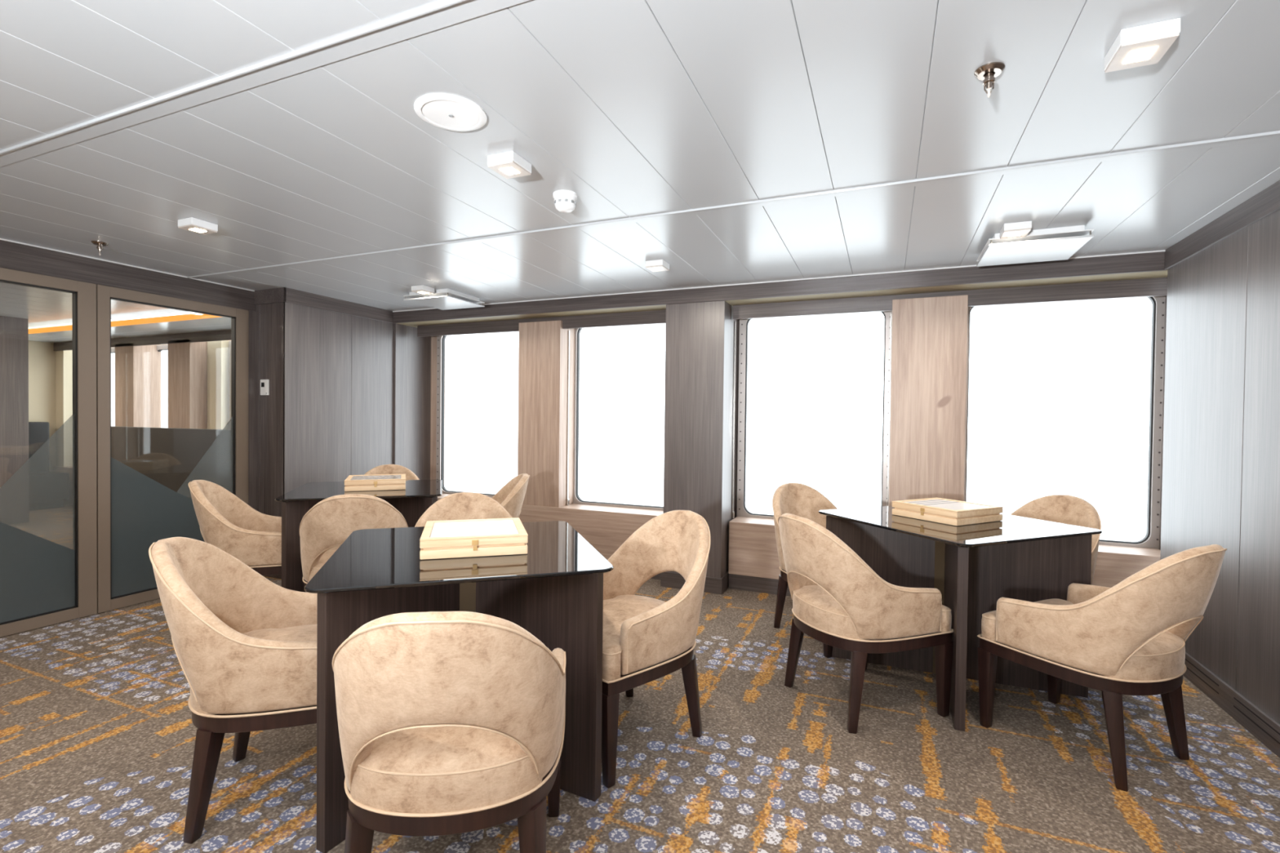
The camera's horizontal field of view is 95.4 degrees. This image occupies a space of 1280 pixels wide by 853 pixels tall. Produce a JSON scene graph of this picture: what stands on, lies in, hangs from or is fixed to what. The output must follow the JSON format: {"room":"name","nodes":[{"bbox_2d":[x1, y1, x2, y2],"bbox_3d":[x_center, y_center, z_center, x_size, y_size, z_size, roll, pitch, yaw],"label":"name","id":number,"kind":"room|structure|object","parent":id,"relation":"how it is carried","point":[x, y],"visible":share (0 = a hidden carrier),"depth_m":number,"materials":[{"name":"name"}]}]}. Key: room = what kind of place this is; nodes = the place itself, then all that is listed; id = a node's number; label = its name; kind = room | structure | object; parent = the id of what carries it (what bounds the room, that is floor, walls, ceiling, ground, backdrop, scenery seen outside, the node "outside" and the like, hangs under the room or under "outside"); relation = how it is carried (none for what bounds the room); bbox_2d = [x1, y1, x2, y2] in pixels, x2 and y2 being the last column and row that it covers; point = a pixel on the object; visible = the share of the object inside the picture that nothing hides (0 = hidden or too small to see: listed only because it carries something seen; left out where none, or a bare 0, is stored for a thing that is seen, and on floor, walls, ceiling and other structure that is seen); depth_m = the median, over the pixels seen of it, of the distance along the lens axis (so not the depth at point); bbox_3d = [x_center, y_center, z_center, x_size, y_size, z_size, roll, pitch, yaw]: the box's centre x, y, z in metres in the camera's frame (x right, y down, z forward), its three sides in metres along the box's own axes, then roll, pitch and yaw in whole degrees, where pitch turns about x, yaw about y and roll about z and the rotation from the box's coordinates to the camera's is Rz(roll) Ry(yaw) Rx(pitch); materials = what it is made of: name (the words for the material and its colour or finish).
{"room":"ship interior","nodes":[
{"label":"ship interior","id":0,"kind":"room"},
{"bbox_2d":[28,323,71,471],"bbox_3d":[-9.492,-0.178,4.376,0.104,2.500,8.300,1,1,23],"label":"wall","id":1,"kind":"structure","parent":0,"point":[42,355],"depth_m":7.81,"materials":[{"name":"beige paint"}]},
{"bbox_2d":[55,350,72,466],"bbox_3d":[-7.802,-0.013,8.017,0.200,2.100,0.280,1,1,23],"label":"window","id":2,"kind":"structure","parent":1,"relation":"attached to","point":[64,359],"depth_m":7.89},
{"bbox_2d":[255,302,394,512],"bbox_3d":[-2.541,0.046,5.140,0.350,2.193,1.500,1,1,23],"label":"wall","id":3,"kind":"structure","parent":0,"point":[338,398],"depth_m":4.78,"materials":[{"name":"laminate"}]},
{"bbox_2d":[53,466,72,505],"bbox_3d":[-5.187,0.838,6.881,5.930,0.495,0.260,1,1,23],"label":"trim","id":4,"kind":"structure","parent":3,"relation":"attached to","point":[55,468],"depth_m":7.75,"materials":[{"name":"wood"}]},
{"bbox_2d":[28,313,220,333],"bbox_3d":[-5.383,-1.107,6.175,5.450,0.056,0.012,1,1,23],"label":"trim","id":5,"kind":"structure","parent":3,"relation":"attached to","point":[192,316],"depth_m":6.09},
{"bbox_2d":[0,240,255,311],"bbox_3d":[-4.262,-0.934,1.460,0.040,0.163,6.600,1,1,23],"label":"trim","id":6,"kind":"structure","parent":3,"relation":"attached to","point":[13,255],"depth_m":3.68,"materials":[{"name":"laminate"}]},
{"bbox_2d":[53,329,231,351],"bbox_3d":[-5.207,-1.033,6.751,5.930,0.120,0.020,1,1,23],"label":"trim","id":7,"kind":"structure","parent":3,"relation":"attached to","point":[217,335],"depth_m":6.93,"materials":[{"name":"laminate"}]},
{"bbox_2d":[96,284,248,613],"bbox_3d":[-3.176,0.137,4.010,0.060,2.022,0.917,1,1,23],"label":"door","id":8,"kind":"structure","parent":3,"relation":"in","point":[135,512],"depth_m":3.79,"materials":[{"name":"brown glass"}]},
{"bbox_2d":[248,310,258,511],"bbox_3d":[-2.987,0.132,4.473,0.068,2.030,0.078,1,1,23],"label":"trim","id":9,"kind":"structure","parent":3,"relation":"attached to","point":[253,350],"depth_m":4.45,"materials":[{"name":"laminate"}]},
{"bbox_2d":[262,573,281,578],"bbox_3d":[-2.606,1.088,5.004,0.350,0.112,1.200,1,1,23],"label":"baseboard","id":10,"kind":"structure","parent":3,"relation":"attached to","point":[277,576],"depth_m":4.42,"materials":[{"name":"laminate"}]},
{"bbox_2d":[260,302,284,516],"bbox_3d":[-2.802,0.052,4.434,0.258,1.969,0.004,1,1,23],"label":"trim","id":11,"kind":"structure","parent":3,"relation":"attached to","point":[272,315],"depth_m":4.43,"materials":[{"name":"laminate"}]},
{"bbox_2d":[260,379,269,395],"bbox_3d":[-2.866,-0.299,4.450,0.085,0.120,0.018,1,1,23],"label":"thermostat","id":12,"kind":"object","parent":11,"relation":"attached to","point":[264,384],"visible":1,"depth_m":4.44,"materials":[{"name":"white plastic"}]},
{"bbox_2d":[253,287,393,323],"bbox_3d":[-2.608,-0.994,4.907,0.352,0.108,1.062,1,1,23],"label":"trim","id":13,"kind":"structure","parent":3,"relation":"attached to","point":[280,295],"depth_m":4.62,"materials":[{"name":"laminate"}]},
{"bbox_2d":[393,323,431,479],"bbox_3d":[-2.180,0.090,5.558,0.052,2.100,0.450,1,1,23],"label":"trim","id":14,"kind":"structure","parent":3,"relation":"attached to","point":[411,353],"depth_m":5.52,"materials":[{"name":"laminate"}]},
{"bbox_2d":[0,238,1165,311],"bbox_3d":[-1.336,-0.967,0.786,5.896,0.008,7.630,1,1,23],"label":"trim","id":15,"kind":"structure","parent":3,"relation":"attached to","point":[0,238],"depth_m":3.84,"materials":[{"name":"brown wood"}]},
{"bbox_2d":[417,277,1167,337],"bbox_3d":[0.479,-0.847,4.400,5.560,0.102,0.027,1,1,23],"label":"trim","id":16,"kind":"structure","parent":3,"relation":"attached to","point":[1157,286],"depth_m":3.98,"materials":[{"name":"laminate"}]},
{"bbox_2d":[111,336,739,516],"bbox_3d":[-2.399,-0.014,5.899,12.800,2.293,0.009,1,1,23],"label":"wall","id":17,"kind":"structure","parent":0,"point":[433,339],"depth_m":5.74,"materials":[{"name":"brown wood"}]},
{"bbox_2d":[111,347,115,353],"bbox_3d":[-7.114,-0.231,7.850,1.090,1.633,0.050,1,1,23],"label":"window","id":18,"kind":"structure","parent":17,"relation":"in","point":[113,350],"depth_m":7.79,"materials":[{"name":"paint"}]},
{"bbox_2d":[115,343,160,427],"bbox_3d":[-6.377,-0.037,7.405,0.400,2.000,0.300,1,1,23],"label":"trim","id":19,"kind":"structure","parent":17,"relation":"attached to","point":[137,368],"depth_m":7.29,"materials":[{"name":"brown wood"}]},
{"bbox_2d":[156,344,168,351],"bbox_3d":[-5.713,-0.205,7.260,1.090,1.633,0.050,1,1,23],"label":"window","id":20,"kind":"structure","parent":17,"relation":"in","point":[159,348],"depth_m":7.37,"materials":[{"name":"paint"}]},
{"bbox_2d":[168,339,207,429],"bbox_3d":[-5.354,-0.018,6.975,0.420,2.000,0.300,1,1,23],"label":"trim","id":21,"kind":"structure","parent":17,"relation":"attached to","point":[188,361],"depth_m":6.83,"materials":[{"name":"brown wood"}]},
{"bbox_2d":[207,340,228,429],"bbox_3d":[-4.994,-0.211,6.919,0.260,1.605,0.120,1,1,23],"label":"trim","id":22,"kind":"structure","parent":17,"relation":"attached to","point":[217,351],"depth_m":6.85,"materials":[{"name":"beige"}]},
{"bbox_2d":[228,341,231,429],"bbox_3d":[-4.340,-0.180,6.682,1.090,1.633,0.050,1,1,23],"label":"window","id":23,"kind":"structure","parent":17,"relation":"in","point":[229,342],"depth_m":6.86,"materials":[{"name":"paint"}]},
{"bbox_2d":[435,335,495,497],"bbox_3d":[-1.466,-0.128,5.469,1.090,1.633,0.056,1,1,23],"label":"window","id":24,"kind":"structure","parent":17,"relation":"in","point":[440,340],"depth_m":5.65,"materials":[{"name":"paint"}]},
{"bbox_2d":[517,320,575,506],"bbox_3d":[-0.800,-0.108,5.057,0.411,1.555,0.298,1,1,23],"label":"trim","id":25,"kind":"structure","parent":17,"relation":"attached to","point":[543,346],"depth_m":4.92,"materials":[{"name":"brown wood"}]},
{"bbox_2d":[565,328,663,510],"bbox_3d":[-0.117,-0.103,4.835,1.090,1.633,0.178,1,1,23],"label":"window","id":26,"kind":"structure","parent":17,"relation":"in","point":[576,500],"depth_m":5.06,"materials":[{"name":"paint"}]},
{"bbox_2d":[660,571,728,594],"bbox_3d":[0.449,1.133,4.422,0.466,0.112,0.422,1,1,23],"label":"trim","id":27,"kind":"structure","parent":17,"relation":"attached to","point":[668,580],"depth_m":4.25,"materials":[{"name":"laminate"}]},
{"bbox_2d":[606,559,791,596],"bbox_3d":[0.479,1.133,4.500,5.630,0.110,0.256,1,1,23],"label":"baseboard","id":28,"kind":"structure","parent":17,"relation":"attached to","point":[766,585],"depth_m":4.22,"materials":[{"name":"laminate"}]},
{"bbox_2d":[663,300,739,577],"bbox_3d":[0.473,0.095,4.436,0.444,1.988,0.458,1,1,23],"label":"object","id":29,"kind":"structure","parent":17,"relation":"attached to","point":[700,336],"depth_m":4.22,"materials":[{"name":"laminate"}]},
{"bbox_2d":[393,251,1167,323],"bbox_3d":[0.305,-0.950,4.246,5.556,0.107,0.020,1,1,23],"label":"trim","id":30,"kind":"structure","parent":17,"relation":"attached to","point":[1153,261],"depth_m":3.84,"materials":[{"name":"laminate"}]},
{"bbox_2d":[397,270,1167,327],"bbox_3d":[0.468,-0.905,4.438,5.670,0.014,0.460,1,1,23],"label":"trim","id":31,"kind":"structure","parent":17,"relation":"attached to","point":[1153,274],"depth_m":3.88,"materials":[{"name":"beige paint"}]},
{"bbox_2d":[437,493,1160,587],"bbox_3d":[0.481,0.885,4.494,5.630,0.385,0.260,1,1,23],"label":"trim","id":32,"kind":"structure","parent":17,"relation":"attached to","point":[753,547],"depth_m":4.26,"materials":[{"name":"brown wood"}]},
{"bbox_2d":[731,311,892,519],"bbox_3d":[1.239,-0.078,4.264,1.107,1.633,0.178,1,1,23],"label":"window","id":33,"kind":"structure","parent":17,"relation":"in","point":[742,511],"depth_m":4.44,"materials":[{"name":"paint"}]},
{"bbox_2d":[888,294,968,506],"bbox_3d":[1.918,-0.059,3.913,0.438,1.555,0.298,1,1,23],"label":"wall panel","id":34,"kind":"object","parent":17,"relation":"attached to","point":[929,335],"depth_m":3.77,"materials":[{"name":"brown wood"}]},
{"bbox_2d":[964,295,1165,549],"bbox_3d":[2.634,-0.053,3.677,1.090,1.633,0.178,1,1,23],"label":"window","id":35,"kind":"structure","parent":17,"relation":"in","point":[1151,540],"depth_m":3.52,"materials":[{"name":"paint"}]},
{"bbox_2d":[1159,295,1167,550],"bbox_3d":[3.079,0.186,3.333,0.025,2.100,0.470,1,1,23],"label":"trim","id":36,"kind":"structure","parent":17,"relation":"attached to","point":[1166,295],"depth_m":3.50,"materials":[{"name":"laminate"}]},
{"bbox_2d":[0,0,1279,342],"bbox_3d":[-3.676,-1.074,2.053,12.396,0.160,8.550,1,1,23],"label":"ceiling","id":37,"kind":"structure","parent":0,"point":[631,108],"depth_m":1.97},
{"bbox_2d":[90,240,108,255],"bbox_3d":[-3.017,-0.991,3.255,0.072,0.074,0.072,1,1,23],"label":"sprinkler","id":38,"kind":"object","parent":37,"relation":"attached to","point":[100,244],"visible":1,"depth_m":3.25,"materials":[{"name":"silver metal"}]},
{"bbox_2d":[177,217,217,235],"bbox_3d":[-2.190,-0.992,2.887,0.112,0.042,0.120,1,1,23],"label":"ceiling light","id":39,"kind":"object","parent":37,"relation":"attached to","point":[191,224],"visible":1,"depth_m":2.86,"materials":[{"name":"white plastic"}]},
{"bbox_2d":[0,0,528,167],"bbox_3d":[-0.995,-0.985,1.594,5.896,0.029,0.068,1,1,23],"label":"trim","id":40,"kind":"structure","parent":37,"relation":"attached to","point":[446,13],"depth_m":1.59,"materials":[{"name":"white metal"}]},
{"bbox_2d":[411,284,434,294],"bbox_3d":[-1.598,-1.006,4.293,0.112,0.042,0.120,1,1,23],"label":"ceiling light","id":41,"kind":"object","parent":37,"relation":"attached to","point":[420,289],"visible":1,"depth_m":4.25,"materials":[{"name":"white plastic"}]},
{"bbox_2d":[403,288,484,310],"bbox_3d":[-1.529,-0.997,4.573,0.430,0.066,0.430,1,1,23],"label":"ceiling vent","id":42,"kind":"object","parent":37,"relation":"in","point":[442,299],"visible":0.98,"depth_m":4.49,"materials":[{"name":"white metal"}]},
{"bbox_2d":[413,93,487,131],"bbox_3d":[-0.588,-0.972,1.815,0.216,0.012,0.216,1,1,23],"label":"ceiling speaker","id":43,"kind":"object","parent":37,"relation":"attached to","point":[449,112],"visible":1,"depth_m":1.80,"materials":[{"name":"white plastic"}]},
{"bbox_2d":[487,151,531,178],"bbox_3d":[-0.479,-0.961,2.145,0.112,0.042,0.120,1,1,23],"label":"ceiling light","id":44,"kind":"object","parent":37,"relation":"attached to","point":[509,165],"visible":1,"depth_m":2.11,"materials":[{"name":"white plastic"}]},
{"bbox_2d":[552,190,577,213],"bbox_3d":[-0.318,-0.949,2.473,0.104,0.071,0.104,1,1,23],"label":"smoke detector","id":45,"kind":"object","parent":37,"relation":"attached to","point":[565,201],"visible":1,"depth_m":2.44,"materials":[{"name":"white plastic"}]},
{"bbox_2d":[645,259,669,271],"bbox_3d":[0.107,-0.975,3.537,0.112,0.042,0.120,1,1,23],"label":"ceiling light","id":46,"kind":"object","parent":37,"relation":"attached to","point":[657,265],"visible":1,"depth_m":3.50,"materials":[{"name":"white plastic"}]},
{"bbox_2d":[186,130,1279,279],"bbox_3d":[-0.427,-0.998,2.942,5.896,0.029,0.068,1,1,23],"label":"trim","id":47,"kind":"structure","parent":37,"relation":"attached to","point":[1270,135],"depth_m":2.41,"materials":[{"name":"white metal"}]},
{"bbox_2d":[973,61,1004,97],"bbox_3d":[0.936,-0.919,1.562,0.072,0.074,0.072,1,1,23],"label":"sprinkler","id":48,"kind":"object","parent":37,"relation":"attached to","point":[988,73],"visible":1,"depth_m":1.55,"materials":[{"name":"silver metal"}]},
{"bbox_2d":[999,220,1031,239],"bbox_3d":[1.804,-0.944,2.801,0.112,0.042,0.120,1,1,23],"label":"ceiling light","id":49,"kind":"object","parent":37,"relation":"attached to","point":[1016,229],"visible":1,"depth_m":2.76,"materials":[{"name":"white plastic"}]},
{"bbox_2d":[976,225,1093,266],"bbox_3d":[2.020,-0.932,3.019,0.430,0.066,0.430,1,1,23],"label":"ceiling light","id":50,"kind":"object","parent":37,"relation":"in","point":[1060,243],"visible":1,"depth_m":2.92,"materials":[{"name":"white metal"}]},
{"bbox_2d":[1103,17,1180,72],"bbox_3d":[1.226,-0.930,1.428,0.112,0.042,0.120,1,1,23],"label":"ceiling light","id":51,"kind":"object","parent":37,"relation":"attached to","point":[1146,44],"visible":1,"depth_m":1.40,"materials":[{"name":"white plastic"}]},
{"bbox_2d":[0,504,1279,852],"bbox_3d":[-3.941,1.201,2.160,12.700,0.060,8.500,1,1,23],"label":"floor","id":52,"kind":"structure","parent":0,"point":[98,732],"depth_m":2.08,"materials":[{"name":"carpet"}]},
{"bbox_2d":[0,315,29,524],"bbox_3d":[-7.072,-0.065,6.423,0.380,2.270,0.350,1,1,23],"label":"trim","id":53,"kind":"structure","parent":52,"relation":"on","point":[14,331],"depth_m":6.40,"materials":[{"name":"laminate"}]},
{"bbox_2d":[0,267,97,637],"bbox_3d":[-3.534,0.146,3.161,0.060,2.022,0.914,1,1,23],"label":"door","id":54,"kind":"structure","parent":52,"relation":"on","point":[43,582],"depth_m":3.48,"materials":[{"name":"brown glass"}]},
{"bbox_2d":[28,422,69,511],"bbox_3d":[-7.940,0.500,7.093,0.620,1.100,1.300,1,1,23],"label":"bench","id":55,"kind":"object","parent":52,"relation":"on","point":[47,489],"visible":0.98,"depth_m":7.51,"materials":[{"name":"grey"}]},
{"bbox_2d":[111,426,231,498],"bbox_3d":[-4.246,0.568,5.429,2.780,1.100,0.060,1,1,23],"label":"frosted glass panel","id":56,"kind":"object","parent":52,"relation":"on","point":[173,458],"visible":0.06,"depth_m":5.42,"materials":[{"name":"grey glass"}]},
{"bbox_2d":[148,537,317,844],"bbox_3d":[-1.225,0.782,1.951,0.667,0.848,0.548,0,1,-19],"label":"tub chair","id":57,"kind":"object","parent":52,"relation":"on","point":[245,643],"visible":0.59,"depth_m":1.72,"materials":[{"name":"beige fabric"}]},
{"bbox_2d":[190,624,316,715],"bbox_3d":[-1.169,0.779,1.970,0.544,0.127,0.530,0,1,-19],"label":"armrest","id":58,"kind":"object","parent":57,"relation":"on","point":[289,689],"depth_m":1.71,"materials":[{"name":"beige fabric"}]},
{"bbox_2d":[188,480,281,575],"bbox_3d":[-2.365,0.744,3.576,0.667,0.848,0.548,0,1,-19],"label":"tub chair","id":59,"kind":"object","parent":52,"relation":"on","point":[228,523],"visible":0.69,"depth_m":3.36,"materials":[{"name":"beige fabric"}]},
{"bbox_2d":[299,493,408,592],"bbox_3d":[-1.569,0.759,3.231,0.549,0.848,0.667,0,1,-20],"label":"tub chair","id":60,"kind":"object","parent":52,"relation":"on","point":[326,526],"visible":0.42,"depth_m":2.96,"materials":[{"name":"beige fabric"}]},
{"bbox_2d":[307,545,340,582],"bbox_3d":[-1.590,0.754,3.286,0.530,0.127,0.544,0,1,-20],"label":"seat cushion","id":61,"kind":"object","parent":60,"relation":"on","point":[314,565],"depth_m":3.02,"materials":[{"name":"beige fabric"}]},
{"bbox_2d":[275,479,441,592],"bbox_3d":[-1.788,0.788,3.854,0.900,0.765,0.900,0,1,-19],"label":"table","id":62,"kind":"object","parent":52,"relation":"on","point":[419,495],"visible":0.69,"depth_m":3.50,"materials":[{"name":"brown wood"}]},
{"bbox_2d":[344,474,405,491],"bbox_3d":[-1.749,0.370,3.872,0.356,0.069,0.362,0,1,-22],"label":"game box","id":63,"kind":"object","parent":62,"relation":"on","point":[375,482],"visible":1,"depth_m":3.73,"materials":[{"name":"brown wood"}]},
{"bbox_2d":[364,464,419,479],"bbox_3d":[-1.933,0.736,4.460,0.549,0.848,0.667,0,1,-20],"label":"tub chair","id":64,"kind":"object","parent":52,"relation":"on","point":[385,468],"visible":0.09,"depth_m":4.71,"materials":[{"name":"beige fabric"}]},
{"bbox_2d":[332,611,565,852],"bbox_3d":[-0.469,0.798,1.502,0.549,0.848,0.667,1,1,-7],"label":"tub chair","id":65,"kind":"object","parent":52,"relation":"on","point":[450,722],"visible":1,"depth_m":1.29,"materials":[{"name":"beige fabric"}]},
{"bbox_2d":[350,724,542,813],"bbox_3d":[-0.476,0.793,1.560,0.530,0.127,0.544,1,1,-7],"label":"seat cushion","id":66,"kind":"object","parent":65,"relation":"on","point":[444,770],"depth_m":1.32,"materials":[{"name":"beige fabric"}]},
{"bbox_2d":[304,520,613,852],"bbox_3d":[-0.643,0.827,2.167,0.900,0.765,0.900,0,1,-18],"label":"table","id":67,"kind":"object","parent":52,"relation":"on","point":[553,591],"visible":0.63,"depth_m":1.91,"materials":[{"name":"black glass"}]},
{"bbox_2d":[419,517,528,559],"bbox_3d":[-0.615,0.410,2.165,0.356,0.069,0.362,0,1,-17],"label":"game box","id":68,"kind":"object","parent":67,"relation":"on","point":[448,539],"visible":1,"depth_m":2.03,"materials":[{"name":"beige wood"}]},
{"bbox_2d":[414,492,512,527],"bbox_3d":[-0.829,0.774,2.788,0.548,0.848,0.667,0,1,-18],"label":"tub chair","id":69,"kind":"object","parent":52,"relation":"on","point":[462,505],"visible":0.16,"depth_m":3.02,"materials":[{"name":"beige fabric"}]},
{"bbox_2d":[491,473,529,517],"bbox_3d":[-1.095,0.753,3.994,0.667,0.848,0.548,0,1,-19],"label":"tub chair","id":70,"kind":"object","parent":52,"relation":"on","point":[511,496],"visible":0.23,"depth_m":3.94,"materials":[{"name":"beige fabric"}]},
{"bbox_2d":[601,510,711,788],"bbox_3d":[-0.027,0.790,2.352,0.667,0.848,0.548,0,1,-40],"label":"tub chair","id":71,"kind":"object","parent":52,"relation":"on","point":[646,639],"visible":0.77,"depth_m":2.22,"materials":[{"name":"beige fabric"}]},
{"bbox_2d":[602,595,695,681],"bbox_3d":[-0.071,0.787,2.314,0.544,0.127,0.530,0,1,-40],"label":"seat cushion","id":72,"kind":"object","parent":71,"relation":"on","point":[625,658],"depth_m":2.09,"materials":[{"name":"beige fabric"}]},
{"bbox_2d":[772,482,837,657],"bbox_3d":[1.086,0.787,3.445,0.549,0.848,0.667,0,1,-25],"label":"tub chair","id":73,"kind":"object","parent":52,"relation":"on","point":[800,500],"visible":0.2,"depth_m":3.63,"materials":[{"name":"beige fabric"}]},
{"bbox_2d":[777,513,953,733],"bbox_3d":[0.928,0.798,2.588,0.667,0.848,0.548,0,1,-21],"label":"tub chair","id":74,"kind":"object","parent":52,"relation":"on","point":[839,602],"visible":1,"depth_m":2.37,"materials":[{"name":"beige fabric"}]},
{"bbox_2d":[792,584,951,639],"bbox_3d":[0.983,0.795,2.609,0.544,0.127,0.530,0,1,-21],"label":"seat cushion","id":75,"kind":"object","parent":74,"relation":"on","point":[813,607],"depth_m":2.39,"materials":[{"name":"beige fabric"}]},
{"bbox_2d":[818,506,1102,731],"bbox_3d":[1.517,0.842,2.880,0.900,0.765,0.900,0,1,-22],"label":"table","id":76,"kind":"object","parent":52,"relation":"on","point":[972,566],"visible":0.62,"depth_m":2.76,"materials":[{"name":"brown wood"}]},
{"bbox_2d":[892,497,1003,525],"bbox_3d":[1.537,0.423,2.929,0.362,0.069,0.356,0,1,-28],"label":"game box","id":77,"kind":"object","parent":76,"relation":"on","point":[944,511],"visible":1,"depth_m":2.83,"materials":[{"name":"brown wood"}]},
{"bbox_2d":[1009,494,1101,585],"bbox_3d":[2.099,0.803,3.135,0.667,0.848,0.548,0,1,-22],"label":"tub chair","id":78,"kind":"object","parent":52,"relation":"on","point":[1068,509],"visible":0.13,"depth_m":3.21,"materials":[{"name":"beige fabric"}]},
{"bbox_2d":[977,544,1226,791],"bbox_3d":[1.774,0.813,2.226,0.548,0.848,0.667,0,1,-26],"label":"tub chair","id":79,"kind":"object","parent":52,"relation":"on","point":[1127,637],"visible":1,"depth_m":2.03,"materials":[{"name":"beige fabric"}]},
{"bbox_2d":[981,598,1185,680],"bbox_3d":[1.748,0.809,2.278,0.530,0.127,0.544,0,1,-26],"label":"seat cushion","id":80,"kind":"object","parent":79,"relation":"on","point":[1162,658],"depth_m":2.09,"materials":[{"name":"beige fabric"}]},
{"bbox_2d":[1160,208,1279,724],"bbox_3d":[1.405,0.175,-0.357,0.080,2.193,7.630,1,1,23],"label":"wall","id":81,"kind":"structure","parent":0,"point":[1221,457],"depth_m":2.54,"materials":[{"name":"laminate"}]},
{"bbox_2d":[1164,180,1279,269],"bbox_3d":[1.374,-0.869,-0.355,0.014,0.106,7.629,1,1,23],"label":"trim","id":82,"kind":"structure","parent":81,"relation":"attached to","point":[1267,202],"depth_m":2.59,"materials":[{"name":"laminate"}]},
{"bbox_2d":[1182,652,1279,758],"bbox_3d":[1.349,1.212,-0.325,0.013,0.117,7.625,1,1,23],"label":"baseboard","id":83,"kind":"structure","parent":81,"relation":"attached to","point":[1254,720],"depth_m":2.46,"materials":[{"name":"laminate"}]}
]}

